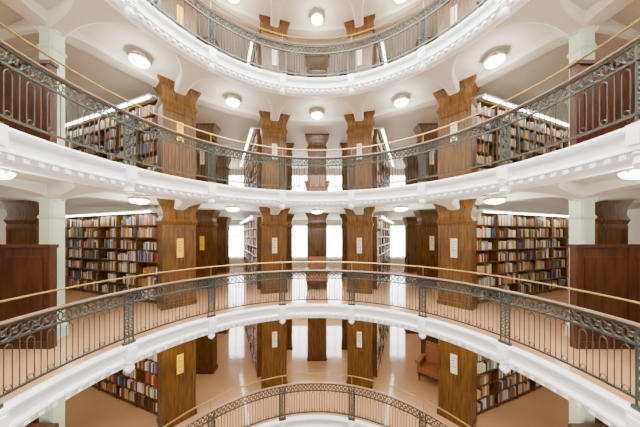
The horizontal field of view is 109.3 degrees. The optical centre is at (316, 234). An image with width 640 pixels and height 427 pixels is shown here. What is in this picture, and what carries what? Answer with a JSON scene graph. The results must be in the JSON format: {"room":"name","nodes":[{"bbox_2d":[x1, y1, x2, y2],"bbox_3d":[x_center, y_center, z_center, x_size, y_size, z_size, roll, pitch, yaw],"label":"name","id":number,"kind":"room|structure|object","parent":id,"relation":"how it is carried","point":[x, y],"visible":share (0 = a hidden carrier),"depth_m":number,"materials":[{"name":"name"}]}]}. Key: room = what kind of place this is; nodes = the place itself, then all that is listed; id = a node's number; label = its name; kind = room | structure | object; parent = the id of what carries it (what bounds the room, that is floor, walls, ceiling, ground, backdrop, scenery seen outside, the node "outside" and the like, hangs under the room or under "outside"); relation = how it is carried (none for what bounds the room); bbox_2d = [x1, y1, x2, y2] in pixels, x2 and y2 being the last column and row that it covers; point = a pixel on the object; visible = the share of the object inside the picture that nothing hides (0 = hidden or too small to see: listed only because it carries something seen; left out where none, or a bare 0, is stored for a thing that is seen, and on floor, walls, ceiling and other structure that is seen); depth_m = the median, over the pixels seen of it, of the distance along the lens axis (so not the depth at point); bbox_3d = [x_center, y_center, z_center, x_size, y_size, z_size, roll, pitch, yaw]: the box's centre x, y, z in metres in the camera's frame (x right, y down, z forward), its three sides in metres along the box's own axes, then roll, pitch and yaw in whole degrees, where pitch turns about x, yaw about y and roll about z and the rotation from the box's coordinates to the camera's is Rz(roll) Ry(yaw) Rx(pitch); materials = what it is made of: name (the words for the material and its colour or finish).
{"room":"library","nodes":[
{"label":"library","id":0,"kind":"room"},
{"bbox_2d":[0,209,6,243],"bbox_3d":[-10.650,0.355,3.600,0.300,14.750,19.200,0,0,0],"label":"wall","id":1,"kind":"structure","parent":0,"point":[3,213],"depth_m":7.58,"materials":[{"name":"paint"}]},
{"bbox_2d":[65,318,568,426],"bbox_3d":[0.000,4.795,3.600,21.000,0.030,19.200,0,0,0],"label":"floor","id":2,"kind":"structure","parent":0,"point":[90,407],"depth_m":6.72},
{"bbox_2d":[39,401,64,426],"bbox_3d":[-4.698,3.430,4.032,0.340,2.700,0.340,0,0,0],"label":"column","id":3,"kind":"structure","parent":2,"relation":"on","point":[56,414],"depth_m":3.99,"materials":[{"name":"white paint"}]},
{"bbox_2d":[91,353,157,416],"bbox_3d":[-6.602,3.535,7.207,5.500,2.490,0.940,0,0,22],"label":"bookcase","id":4,"kind":"object","parent":2,"relation":"on","point":[138,388],"visible":0.17,"depth_m":6.29,"materials":[{"name":"brown wood"}]},
{"bbox_2d":[156,339,196,426],"bbox_3d":[-3.641,3.430,5.919,0.532,2.700,0.980,0,0,42],"label":"wood column","id":5,"kind":"structure","parent":2,"relation":"on","point":[176,393],"depth_m":5.73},
{"bbox_2d":[177,353,183,374],"bbox_3d":[-3.476,3.280,5.770,0.015,0.480,0.150,0,0,42],"label":"aisle sign","id":6,"kind":"object","parent":5,"relation":"attached to","point":[180,358],"visible":1,"depth_m":5.77,"materials":[{"name":"yellow paper"}]},
{"bbox_2d":[196,332,217,373],"bbox_3d":[-3.950,3.430,8.000,0.920,2.700,0.482,0,0,0],"label":"wood column","id":7,"kind":"structure","parent":2,"relation":"on","point":[206,348],"depth_m":7.83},
{"bbox_2d":[244,322,261,376],"bbox_3d":[-2.682,3.535,9.866,0.940,2.490,4.650,0,0,-23],"label":"bookcase","id":8,"kind":"object","parent":2,"relation":"on","point":[253,332],"visible":0.34,"depth_m":7.82,"materials":[{"name":"brown wood"}]},
{"bbox_2d":[261,319,287,388],"bbox_3d":[-1.392,3.430,7.338,0.980,2.700,0.532,0,0,-16],"label":"wood column","id":9,"kind":"structure","parent":2,"relation":"on","point":[274,360],"depth_m":7.14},
{"bbox_2d":[272,332,276,347],"bbox_3d":[-1.329,3.280,7.125,0.150,0.480,0.015,0,0,-16],"label":"aisle sign","id":10,"kind":"object","parent":9,"relation":"attached to","point":[274,334],"visible":1,"depth_m":7.12,"materials":[{"name":"white paper"}]},
{"bbox_2d":[287,319,292,349],"bbox_3d":[-1.250,3.430,9.600,0.620,2.700,0.382,0,0,0],"label":"wood column","id":11,"kind":"structure","parent":2,"relation":"on","point":[289,321],"depth_m":9.48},
{"bbox_2d":[255,414,378,426],"bbox_3d":[0.000,5.000,2.640,6.978,0.480,6.978,0,0,4],"label":"balcony edge","id":12,"kind":"object","parent":2,"relation":"attached to","point":[316,420],"visible":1,"depth_m":5.89,"materials":[{"name":"white paint"}]},
{"bbox_2d":[163,373,470,426],"bbox_3d":[0.000,4.203,2.640,6.764,1.111,6.764,0,0,34],"label":"balcony railing","id":13,"kind":"object","parent":12,"relation":"on","point":[212,420],"visible":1,"depth_m":5.63,"materials":[{"name":"metal"}]},
{"bbox_2d":[307,318,326,360],"bbox_3d":[0.000,3.430,8.800,0.920,2.700,0.482,0,0,0],"label":"wood column","id":14,"kind":"structure","parent":2,"relation":"on","point":[316,326],"depth_m":8.63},
{"bbox_2d":[341,319,346,349],"bbox_3d":[1.250,3.430,9.600,0.620,2.700,0.382,0,0,0],"label":"wood column","id":15,"kind":"structure","parent":2,"relation":"on","point":[344,321],"depth_m":9.48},
{"bbox_2d":[346,319,372,388],"bbox_3d":[1.392,3.430,7.338,0.980,2.700,0.532,0,0,16],"label":"wood column","id":16,"kind":"structure","parent":2,"relation":"on","point":[359,360],"depth_m":7.14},
{"bbox_2d":[357,332,361,347],"bbox_3d":[1.329,3.280,7.125,0.150,0.480,0.015,0,0,17],"label":"aisle sign","id":17,"kind":"object","parent":16,"relation":"attached to","point":[359,334],"visible":1,"depth_m":7.12,"materials":[{"name":"white paper"}]},
{"bbox_2d":[372,322,389,376],"bbox_3d":[2.682,3.535,9.866,0.940,2.490,4.650,0,0,23],"label":"bookcase","id":18,"kind":"object","parent":2,"relation":"on","point":[379,331],"visible":0.3,"depth_m":7.82,"materials":[{"name":"brown wood"}]},
{"bbox_2d":[415,341,437,381],"bbox_3d":[3.819,4.255,7.492,0.820,1.050,0.873,0,0,43],"label":"armchair","id":19,"kind":"object","parent":2,"relation":"on","point":[427,362],"visible":0.58,"depth_m":7.54,"materials":[{"name":"brown leather"}]},
{"bbox_2d":[421,335,437,352],"bbox_3d":[4.300,3.430,8.450,0.920,2.700,0.482,0,0,0],"label":"wood column","id":20,"kind":"structure","parent":2,"relation":"on","point":[427,338],"depth_m":8.28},
{"bbox_2d":[437,339,477,426],"bbox_3d":[3.641,3.430,5.919,0.532,2.700,0.980,0,0,-42],"label":"wood column","id":21,"kind":"structure","parent":2,"relation":"on","point":[456,393],"depth_m":5.73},
{"bbox_2d":[450,353,456,374],"bbox_3d":[3.476,3.280,5.770,0.015,0.480,0.150,0,0,-42],"label":"aisle sign","id":22,"kind":"object","parent":21,"relation":"attached to","point":[453,358],"visible":1,"depth_m":5.77,"materials":[{"name":"white paper"}]},
{"bbox_2d":[476,353,542,416],"bbox_3d":[6.602,3.535,7.207,5.500,2.490,0.940,0,0,-22],"label":"bookcase","id":23,"kind":"object","parent":2,"relation":"on","point":[495,388],"visible":0.1,"depth_m":6.29,"materials":[{"name":"brown wood"}]},
{"bbox_2d":[569,401,594,422],"bbox_3d":[4.698,3.430,4.032,0.340,2.700,0.340,0,0,0],"label":"column","id":24,"kind":"structure","parent":2,"relation":"on","point":[577,414],"depth_m":3.97,"materials":[{"name":"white paint"}]},
{"bbox_2d":[196,0,437,77],"bbox_3d":[0.000,-6.880,3.600,21.000,0.220,19.200,0,0,0],"label":"ceiling","id":25,"kind":"structure","parent":0,"point":[296,12],"depth_m":7.30,"materials":[{"name":"paint"}]},
{"bbox_2d":[200,0,433,37],"bbox_3d":[0.000,-6.630,2.651,17.775,0.320,17.711,0,0,0],"label":"trim","id":26,"kind":"structure","parent":25,"relation":"attached to","point":[276,5],"depth_m":6.91,"materials":[{"name":"paint"}]},
{"bbox_2d":[310,11,323,24],"bbox_3d":[0.000,-6.655,6.990,0.406,0.230,0.406,0,0,0],"label":"ceiling lamp","id":27,"kind":"object","parent":25,"relation":"attached to","point":[316,18],"depth_m":6.92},
{"bbox_2d":[229,169,404,265],"bbox_3d":[0.000,0.355,13.350,21.600,14.750,0.300,0,0,0],"label":"wall","id":28,"kind":"structure","parent":0,"point":[233,171],"depth_m":13.20,"materials":[{"name":"paint"}]},
{"bbox_2d":[229,225,243,258],"bbox_3d":[-4.750,0.410,13.260,1.160,1.960,0.280,0,0,0],"label":"window","id":29,"kind":"structure","parent":28,"relation":"in","point":[236,235],"depth_m":13.26,"materials":[{"name":"white paint"}]},
{"bbox_2d":[292,225,307,258],"bbox_3d":[-1.050,0.410,13.260,1.160,1.960,0.280,0,0,0],"label":"window","id":30,"kind":"structure","parent":28,"relation":"in","point":[293,225],"depth_m":13.25,"materials":[{"name":"white paint"}]},
{"bbox_2d":[326,225,341,258],"bbox_3d":[1.050,0.410,13.260,1.160,1.960,0.280,0,0,0],"label":"window","id":31,"kind":"structure","parent":28,"relation":"in","point":[327,225],"depth_m":13.25,"materials":[{"name":"white paint"}]},
{"bbox_2d":[390,225,404,258],"bbox_3d":[4.750,0.410,13.260,1.160,1.960,0.280,0,0,0],"label":"window","id":32,"kind":"structure","parent":28,"relation":"in","point":[397,235],"depth_m":13.26,"materials":[{"name":"white paint"}]},
{"bbox_2d":[0,0,639,168],"bbox_3d":[0.000,-3.930,3.600,21.000,0.220,19.200,0,0,0],"label":"ceiling","id":33,"kind":"structure","parent":0,"point":[121,39],"depth_m":5.76,"materials":[{"name":"paint"}]},
{"bbox_2d":[127,50,150,68],"bbox_3d":[-3.767,-3.705,4.815,0.406,0.230,0.406,0,0,0],"label":"ceiling lamp","id":34,"kind":"object","parent":33,"relation":"attached to","point":[137,58],"depth_m":4.73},
{"bbox_2d":[225,95,240,106],"bbox_3d":[-2.337,-3.705,6.309,0.406,0.230,0.406,0,0,0],"label":"ceiling lamp","id":35,"kind":"object","parent":33,"relation":"attached to","point":[231,100],"depth_m":6.21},
{"bbox_2d":[310,109,323,118],"bbox_3d":[0.000,-3.705,6.990,0.406,0.230,0.406,0,0,0],"label":"ceiling lamp","id":36,"kind":"object","parent":33,"relation":"attached to","point":[316,113],"depth_m":6.88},
{"bbox_2d":[0,0,639,125],"bbox_3d":[0.000,-3.680,2.651,17.775,0.320,17.711,0,0,0],"label":"ceiling beams","id":37,"kind":"structure","parent":33,"relation":"attached to","point":[69,16],"depth_m":4.27,"materials":[{"name":"paint"}]},
{"bbox_2d":[393,95,408,106],"bbox_3d":[2.337,-3.705,6.309,0.406,0.230,0.406,0,0,0],"label":"ceiling lamp","id":38,"kind":"object","parent":33,"relation":"attached to","point":[401,100],"depth_m":6.21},
{"bbox_2d":[483,50,506,68],"bbox_3d":[3.767,-3.705,4.815,0.406,0.230,0.406,0,0,0],"label":"ceiling lamp","id":39,"kind":"object","parent":33,"relation":"attached to","point":[496,58],"depth_m":4.73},
{"bbox_2d":[0,266,639,404],"bbox_3d":[0.000,1.845,3.600,21.000,0.030,19.200,0,0,0],"label":"floor","id":40,"kind":"structure","parent":0,"point":[71,296],"depth_m":4.86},
{"bbox_2d":[0,200,38,243],"bbox_3d":[-6.800,0.480,5.400,0.920,2.700,0.482,0,0,0],"label":"wood column","id":41,"kind":"structure","parent":40,"relation":"on","point":[21,220],"depth_m":5.22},
{"bbox_2d":[0,59,58,426],"bbox_3d":[-5.570,0.990,3.680,2.640,7.580,0.120,0,0,0],"label":"cabinet","id":42,"kind":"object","parent":40,"relation":"on","point":[25,269],"depth_m":3.65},
{"bbox_2d":[37,197,67,338],"bbox_3d":[-4.698,0.480,4.032,0.340,2.700,0.340,0,0,0],"label":"column","id":43,"kind":"structure","parent":40,"relation":"on","point":[51,216],"depth_m":4.00,"materials":[{"name":"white paint"}]},
{"bbox_2d":[65,209,157,303],"bbox_3d":[-6.602,0.585,7.207,5.500,2.490,0.940,0,0,22],"label":"bookcase","id":44,"kind":"object","parent":40,"relation":"on","point":[99,246],"visible":0.82,"depth_m":6.74,"materials":[{"name":"brown wood"}]},
{"bbox_2d":[154,198,200,310],"bbox_3d":[-3.641,0.480,5.919,0.532,2.700,0.980,0,0,42],"label":"wood column","id":45,"kind":"structure","parent":40,"relation":"on","point":[173,224],"depth_m":5.72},
{"bbox_2d":[177,239,183,257],"bbox_3d":[-3.476,0.330,5.770,0.015,0.480,0.150,0,0,42],"label":"aisle sign","id":46,"kind":"object","parent":45,"relation":"attached to","point":[180,242],"visible":1,"depth_m":5.77,"materials":[{"name":"yellow paper"}]},
{"bbox_2d":[195,210,220,287],"bbox_3d":[-3.950,0.480,8.000,0.920,2.700,0.482,0,0,0],"label":"wood column","id":47,"kind":"structure","parent":40,"relation":"on","point":[207,225],"depth_m":7.83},
{"bbox_2d":[217,217,231,272],"bbox_3d":[-4.750,0.480,11.200,0.920,2.700,0.482,0,0,0],"label":"wood column","id":48,"kind":"structure","parent":40,"relation":"on","point":[223,229],"depth_m":11.02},
{"bbox_2d":[240,215,261,288],"bbox_3d":[-2.682,0.585,9.866,0.940,2.490,4.650,0,0,-23],"label":"bookcase","id":49,"kind":"object","parent":40,"relation":"on","point":[252,228],"visible":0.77,"depth_m":8.48,"materials":[{"name":"brown wood"}]},
{"bbox_2d":[259,207,289,293],"bbox_3d":[-1.392,0.480,7.338,0.980,2.700,0.532,0,0,-16],"label":"wood column","id":50,"kind":"structure","parent":40,"relation":"on","point":[273,226],"depth_m":7.13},
{"bbox_2d":[272,238,276,252],"bbox_3d":[-1.329,0.330,7.125,0.150,0.480,0.015,0,0,-16],"label":"aisle sign","id":51,"kind":"object","parent":50,"relation":"attached to","point":[274,240],"visible":1,"depth_m":7.12,"materials":[{"name":"white paper"}]},
{"bbox_2d":[286,214,294,277],"bbox_3d":[-1.250,0.480,9.600,0.620,2.700,0.382,0,0,0],"label":"wood column","id":52,"kind":"structure","parent":40,"relation":"on","point":[290,217],"depth_m":9.47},
{"bbox_2d":[305,213,328,255],"bbox_3d":[0.000,0.480,8.800,0.920,2.700,0.482,0,0,0],"label":"wood column","id":53,"kind":"structure","parent":40,"relation":"on","point":[316,225],"depth_m":8.63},
{"bbox_2d":[305,256,328,289],"bbox_3d":[0.000,1.305,7.857,0.820,1.050,0.873,0,0,0],"label":"armchair","id":54,"kind":"object","parent":40,"relation":"on","point":[311,265],"visible":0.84,"depth_m":8.04,"materials":[{"name":"brown leather"}]},
{"bbox_2d":[0,303,639,426],"bbox_3d":[0.000,2.050,2.640,6.978,0.480,6.978,0,0,4],"label":"balcony edge","id":55,"kind":"object","parent":40,"relation":"attached to","point":[19,411],"visible":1,"depth_m":3.66,"materials":[{"name":"white paint"}]},
{"bbox_2d":[0,261,639,412],"bbox_3d":[0.000,1.253,2.640,6.764,1.111,6.764,0,0,34],"label":"balcony railing","id":56,"kind":"object","parent":55,"relation":"on","point":[50,311],"visible":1,"depth_m":3.71,"materials":[{"name":"metal"}]},
{"bbox_2d":[339,214,347,277],"bbox_3d":[1.250,0.480,9.600,0.620,2.700,0.382,0,0,0],"label":"wood column","id":57,"kind":"structure","parent":40,"relation":"on","point":[343,217],"depth_m":9.47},
{"bbox_2d":[344,207,374,293],"bbox_3d":[1.392,0.480,7.338,0.980,2.700,0.532,0,0,16],"label":"wood column","id":58,"kind":"structure","parent":40,"relation":"on","point":[358,226],"depth_m":7.13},
{"bbox_2d":[357,238,361,252],"bbox_3d":[1.329,0.330,7.125,0.150,0.480,0.015,0,0,17],"label":"aisle sign","id":59,"kind":"object","parent":58,"relation":"attached to","point":[359,240],"visible":1,"depth_m":7.12,"materials":[{"name":"white paper"}]},
{"bbox_2d":[372,215,393,288],"bbox_3d":[2.682,0.585,9.866,0.940,2.490,4.650,0,0,23],"label":"bookcase","id":60,"kind":"object","parent":40,"relation":"on","point":[381,228],"visible":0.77,"depth_m":8.48,"materials":[{"name":"brown wood"}]},
{"bbox_2d":[402,217,416,272],"bbox_3d":[4.750,0.480,11.200,0.920,2.700,0.482,0,0,0],"label":"wood column","id":61,"kind":"structure","parent":40,"relation":"on","point":[410,229],"depth_m":11.02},
{"bbox_2d":[413,210,438,287],"bbox_3d":[3.950,0.480,8.000,0.920,2.700,0.482,0,0,0],"label":"wood column","id":62,"kind":"structure","parent":40,"relation":"on","point":[426,225],"depth_m":7.83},
{"bbox_2d":[430,236,433,249],"bbox_3d":[3.950,0.280,7.803,0.150,0.480,0.015,0,0,0],"label":"aisle sign","id":63,"kind":"object","parent":62,"relation":"attached to","point":[431,237],"visible":1,"depth_m":7.80,"materials":[{"name":"white paper"}]},
{"bbox_2d":[433,198,479,310],"bbox_3d":[3.641,0.480,5.919,0.532,2.700,0.980,0,0,-42],"label":"wood column","id":64,"kind":"structure","parent":40,"relation":"on","point":[460,224],"depth_m":5.72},
{"bbox_2d":[450,239,456,257],"bbox_3d":[3.476,0.330,5.770,0.015,0.480,0.150,0,0,-42],"label":"aisle sign","id":65,"kind":"object","parent":64,"relation":"attached to","point":[453,242],"visible":1,"depth_m":5.77,"materials":[{"name":"white paper"}]},
{"bbox_2d":[476,209,568,303],"bbox_3d":[6.602,0.585,7.207,5.500,2.490,0.940,0,0,-22],"label":"bookcase","id":66,"kind":"object","parent":40,"relation":"on","point":[532,246],"visible":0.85,"depth_m":6.76,"materials":[{"name":"brown wood"}]},
{"bbox_2d":[566,197,596,336],"bbox_3d":[4.698,0.480,4.032,0.340,2.700,0.340,0,0,0],"label":"column","id":67,"kind":"structure","parent":40,"relation":"on","point":[582,216],"depth_m":3.94,"materials":[{"name":"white paint"}]},
{"bbox_2d":[568,59,639,426],"bbox_3d":[5.450,0.990,3.680,2.640,7.580,0.120,0,0,0],"label":"wood cabinet","id":68,"kind":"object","parent":40,"relation":"on","point":[607,269],"depth_m":3.65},
{"bbox_2d":[595,200,633,243],"bbox_3d":[6.800,0.480,5.400,0.920,2.700,0.482,0,0,0],"label":"wood column","id":69,"kind":"structure","parent":40,"relation":"on","point":[612,220],"depth_m":5.22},
{"bbox_2d":[0,171,639,219],"bbox_3d":[0.000,-0.980,3.600,21.000,0.220,19.200,0,0,0],"label":"ceiling","id":70,"kind":"structure","parent":0,"point":[72,205],"depth_m":6.93,"materials":[{"name":"paint"}]},
{"bbox_2d":[0,167,18,178],"bbox_3d":[-3.800,-0.755,2.640,0.406,0.230,0.406,0,0,0],"label":"ceiling lamp","id":71,"kind":"object","parent":70,"relation":"attached to","point":[4,173],"depth_m":2.67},
{"bbox_2d":[127,193,150,204],"bbox_3d":[-3.767,-0.755,4.815,0.406,0.230,0.406,0,0,0],"label":"ceiling lamp","id":72,"kind":"object","parent":70,"relation":"attached to","point":[137,198],"depth_m":4.71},
{"bbox_2d":[225,204,240,211],"bbox_3d":[-2.337,-0.755,6.309,0.406,0.230,0.406,0,0,0],"label":"ceiling lamp","id":73,"kind":"object","parent":70,"relation":"attached to","point":[232,208],"depth_m":6.20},
{"bbox_2d":[310,207,323,213],"bbox_3d":[0.000,-0.755,6.990,0.406,0.230,0.406,0,0,0],"label":"ceiling lamp","id":74,"kind":"object","parent":70,"relation":"attached to","point":[316,211],"depth_m":6.87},
{"bbox_2d":[0,178,639,214],"bbox_3d":[0.000,-0.730,2.651,17.775,0.320,17.711,0,0,0],"label":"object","id":75,"kind":"structure","parent":70,"relation":"attached to","point":[10,189],"depth_m":3.98,"materials":[{"name":"paint"}]},
{"bbox_2d":[393,204,408,211],"bbox_3d":[2.337,-0.755,6.309,0.406,0.230,0.406,0,0,0],"label":"ceiling lamp","id":76,"kind":"object","parent":70,"relation":"attached to","point":[400,208],"depth_m":6.20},
{"bbox_2d":[483,193,506,204],"bbox_3d":[3.767,-0.755,4.815,0.406,0.230,0.406,0,0,0],"label":"ceiling lamp","id":77,"kind":"object","parent":70,"relation":"attached to","point":[496,198],"depth_m":4.71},
{"bbox_2d":[615,167,639,178],"bbox_3d":[3.800,-0.755,2.640,0.406,0.230,0.406,0,0,0],"label":"ceiling lamp","id":78,"kind":"object","parent":70,"relation":"attached to","point":[631,173],"depth_m":2.65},
{"bbox_2d":[627,208,639,243],"bbox_3d":[10.650,0.355,3.600,0.300,14.750,19.200,0,0,0],"label":"wall","id":79,"kind":"structure","parent":0,"point":[633,214],"depth_m":7.51,"materials":[{"name":"paint"}]},
{"bbox_3d":[0.000,-1.105,3.600,21.000,0.030,19.200,0,0,0],"label":"floor","id":80,"kind":"structure","parent":0,"visible":0},
{"bbox_2d":[37,25,66,146],"bbox_3d":[-4.698,-2.470,4.032,0.340,2.700,0.340,0,0,0],"label":"column","id":81,"kind":"structure","parent":80,"relation":"on","point":[51,43],"depth_m":4.00,"materials":[{"name":"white paint"}]},
{"bbox_2d":[65,93,157,171],"bbox_3d":[-6.602,-2.365,7.207,5.500,2.490,0.940,0,0,22],"label":"bookcase","id":82,"kind":"object","parent":80,"relation":"on","point":[139,141],"visible":0.23,"depth_m":6.60,"materials":[{"name":"brown wood"}]},
{"bbox_2d":[153,74,200,179],"bbox_3d":[-3.641,-2.470,5.919,0.532,2.700,0.980,0,0,42],"label":"wood column","id":83,"kind":"structure","parent":80,"relation":"on","point":[172,105],"depth_m":5.73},
{"bbox_2d":[177,121,183,141],"bbox_3d":[-3.476,-2.620,5.770,0.015,0.480,0.150,0,0,42],"label":"aisle sign","id":84,"kind":"object","parent":83,"relation":"attached to","point":[180,128],"visible":0.73,"depth_m":5.77,"materials":[{"name":"yellow paper"}]},
{"bbox_2d":[196,123,220,182],"bbox_3d":[-3.950,-2.470,8.000,0.920,2.700,0.482,0,0,0],"label":"wood column","id":85,"kind":"structure","parent":80,"relation":"on","point":[212,128],"depth_m":7.83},
{"bbox_2d":[217,156,231,184],"bbox_3d":[-4.750,-2.470,11.200,0.920,2.700,0.482,0,0,0],"label":"wood column","id":86,"kind":"structure","parent":80,"relation":"on","point":[223,157],"depth_m":11.02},
{"bbox_2d":[240,127,261,188],"bbox_3d":[-2.682,-2.365,9.866,0.940,2.490,4.650,0,0,-23],"label":"bookcase","id":87,"kind":"object","parent":80,"relation":"on","point":[257,139],"visible":0.42,"depth_m":8.23,"materials":[{"name":"brown wood"}]},
{"bbox_2d":[259,110,289,189],"bbox_3d":[-1.392,-2.470,7.338,0.980,2.700,0.532,0,0,-16],"label":"wood column","id":88,"kind":"structure","parent":80,"relation":"on","point":[271,132],"depth_m":7.13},
{"bbox_2d":[287,143,294,190],"bbox_3d":[-1.250,-2.470,9.600,0.620,2.700,0.382,0,0,0],"label":"wood column","id":89,"kind":"structure","parent":80,"relation":"on","point":[289,145],"depth_m":9.47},
{"bbox_2d":[305,134,328,174],"bbox_3d":[0.000,-2.470,8.800,0.920,2.700,0.482,0,0,0],"label":"wood column","id":90,"kind":"structure","parent":80,"relation":"on","point":[314,141],"depth_m":8.62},
{"bbox_2d":[305,175,328,190],"bbox_3d":[0.000,-1.645,7.857,0.820,1.050,0.873,0,0,0],"label":"armchair","id":91,"kind":"object","parent":80,"relation":"on","point":[311,176],"visible":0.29,"depth_m":8.03,"materials":[{"name":"brown leather"}]},
{"bbox_2d":[0,121,639,208],"bbox_3d":[0.000,-0.900,2.640,6.978,0.480,6.978,0,0,4],"label":"balcony edge","id":92,"kind":"object","parent":80,"relation":"attached to","point":[617,150],"visible":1,"depth_m":3.54,"materials":[{"name":"white paint"}]},
{"bbox_2d":[0,18,639,189],"bbox_3d":[0.000,-1.697,2.640,6.764,1.111,6.764,0,0,34],"label":"balcony railing","id":93,"kind":"object","parent":92,"relation":"on","point":[635,42],"visible":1,"depth_m":3.70,"materials":[{"name":"metal"}]},
{"bbox_2d":[339,143,346,190],"bbox_3d":[1.250,-2.470,9.600,0.620,2.700,0.382,0,0,0],"label":"wood column","id":94,"kind":"structure","parent":80,"relation":"on","point":[341,145],"depth_m":9.47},
{"bbox_2d":[344,110,374,189],"bbox_3d":[1.392,-2.470,7.338,0.980,2.700,0.532,0,0,16],"label":"wood column","id":95,"kind":"structure","parent":80,"relation":"on","point":[358,132],"depth_m":7.13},
{"bbox_2d":[372,127,393,188],"bbox_3d":[2.682,-2.365,9.866,0.940,2.490,4.650,0,0,23],"label":"bookcase","id":96,"kind":"object","parent":80,"relation":"on","point":[376,139],"visible":0.35,"depth_m":8.23,"materials":[{"name":"brown wood"}]},
{"bbox_2d":[402,156,416,184],"bbox_3d":[4.750,-2.470,11.200,0.920,2.700,0.482,0,0,0],"label":"wood column","id":97,"kind":"structure","parent":80,"relation":"on","point":[410,157],"depth_m":11.02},
{"bbox_2d":[413,123,437,182],"bbox_3d":[3.950,-2.470,8.000,0.920,2.700,0.482,0,0,0],"label":"wood column","id":98,"kind":"structure","parent":80,"relation":"on","point":[421,128],"depth_m":7.83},
{"bbox_2d":[433,74,480,179],"bbox_3d":[3.641,-2.470,5.919,0.532,2.700,0.980,0,0,-42],"label":"wood column","id":99,"kind":"structure","parent":80,"relation":"on","point":[461,105],"depth_m":5.73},
{"bbox_2d":[450,121,456,141],"bbox_3d":[3.476,-2.620,5.770,0.015,0.480,0.150,0,0,-42],"label":"aisle sign","id":100,"kind":"object","parent":99,"relation":"attached to","point":[453,128],"visible":0.73,"depth_m":5.77,"materials":[{"name":"white paper"}]},
{"bbox_2d":[476,93,568,171],"bbox_3d":[6.602,-2.365,7.207,5.500,2.490,0.940,0,0,-22],"label":"bookcase","id":101,"kind":"object","parent":80,"relation":"on","point":[494,141],"visible":0.31,"depth_m":6.60,"materials":[{"name":"brown wood"}]},
{"bbox_2d":[567,25,596,146],"bbox_3d":[4.698,-2.470,4.032,0.340,2.700,0.340,0,0,0],"label":"column","id":102,"kind":"structure","parent":80,"relation":"on","point":[581,43],"depth_m":3.94,"materials":[{"name":"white paint"}]},
{"bbox_3d":[0.000,-4.055,3.600,21.000,0.030,19.200,0,0,0],"label":"floor","id":103,"kind":"structure","parent":0,"visible":0},
{"bbox_2d":[158,0,196,37],"bbox_3d":[-3.641,-5.420,5.919,0.532,2.700,0.980,0,0,42],"label":"wood column","id":104,"kind":"structure","parent":103,"relation":"on","point":[191,12],"depth_m":5.86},
{"bbox_2d":[177,4,183,25],"bbox_3d":[-3.476,-5.570,5.770,0.015,0.480,0.150,0,0,42],"label":"aisle sign","id":105,"kind":"object","parent":104,"relation":"attached to","point":[181,8],"visible":0.84,"depth_m":5.78,"materials":[{"name":"yellow paper"}]},
{"bbox_2d":[196,37,220,51],"bbox_3d":[-3.950,-5.420,8.000,0.920,2.700,0.482,0,0,0],"label":"wood column","id":106,"kind":"structure","parent":103,"relation":"on","point":[204,38],"depth_m":7.79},
{"bbox_2d":[247,39,261,68],"bbox_3d":[-2.682,-5.315,9.866,0.940,2.490,4.650,0,0,-23],"label":"bookcase","id":107,"kind":"object","parent":103,"relation":"on","point":[258,48],"visible":0.03,"depth_m":7.71,"materials":[{"name":"brown wood"}]},
{"bbox_2d":[258,14,289,74],"bbox_3d":[-1.392,-5.420,7.338,0.980,2.700,0.532,0,0,-16],"label":"wood column","id":108,"kind":"structure","parent":103,"relation":"on","point":[283,27],"depth_m":7.11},
{"bbox_2d":[272,49,276,65],"bbox_3d":[-1.329,-5.570,7.125,0.150,0.480,0.015,0,0,-16],"label":"aisle sign","id":109,"kind":"object","parent":108,"relation":"attached to","point":[273,51],"visible":0.86,"depth_m":7.11,"materials":[{"name":"white paper"}]},
{"bbox_2d":[105,0,528,97],"bbox_3d":[0.000,-3.850,2.640,6.978,0.480,6.978,0,0,4],"label":"balcony edge","id":110,"kind":"object","parent":103,"relation":"attached to","point":[140,13],"visible":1,"depth_m":4.92,"materials":[{"name":"white paint"}]},
{"bbox_2d":[148,0,485,75],"bbox_3d":[0.000,-4.647,2.640,6.764,1.111,6.764,0,0,34],"label":"balcony railing","id":111,"kind":"object","parent":110,"relation":"on","point":[212,33],"visible":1,"depth_m":5.43,"materials":[{"name":"metal"}]},
{"bbox_2d":[305,55,328,77],"bbox_3d":[0.000,-5.420,8.800,0.920,2.700,0.482,0,0,0],"label":"wood column","id":112,"kind":"structure","parent":103,"relation":"on","point":[307,56],"depth_m":8.61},
{"bbox_2d":[344,14,375,74],"bbox_3d":[1.392,-5.420,7.338,0.980,2.700,0.532,0,0,16],"label":"wood column","id":113,"kind":"structure","parent":103,"relation":"on","point":[350,27],"depth_m":7.11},
{"bbox_2d":[357,49,361,65],"bbox_3d":[1.329,-5.570,7.125,0.150,0.480,0.015,0,0,17],"label":"aisle sign","id":114,"kind":"object","parent":113,"relation":"attached to","point":[360,51],"visible":0.71,"depth_m":7.11,"materials":[{"name":"white paper"}]},
{"bbox_2d":[372,39,386,68],"bbox_3d":[2.682,-5.315,9.866,0.940,2.490,4.650,0,0,23],"label":"bookcase","id":115,"kind":"object","parent":103,"relation":"on","point":[375,48],"visible":0.02,"depth_m":7.71,"materials":[{"name":"brown wood"}]},
{"bbox_2d":[413,37,437,51],"bbox_3d":[3.950,-5.420,8.000,0.920,2.700,0.482,0,0,0],"label":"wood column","id":116,"kind":"structure","parent":103,"relation":"on","point":[428,38],"depth_m":7.79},
{"bbox_2d":[437,0,475,37],"bbox_3d":[3.641,-5.420,5.919,0.532,2.700,0.980,0,0,-42],"label":"wood column","id":117,"kind":"structure","parent":103,"relation":"on","point":[442,12],"depth_m":5.86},
{"bbox_2d":[450,4,456,25],"bbox_3d":[3.476,-5.570,5.770,0.015,0.480,0.150,0,0,-42],"label":"aisle sign","id":118,"kind":"object","parent":117,"relation":"attached to","point":[452,8],"visible":0.89,"depth_m":5.78,"materials":[{"name":"white paper"}]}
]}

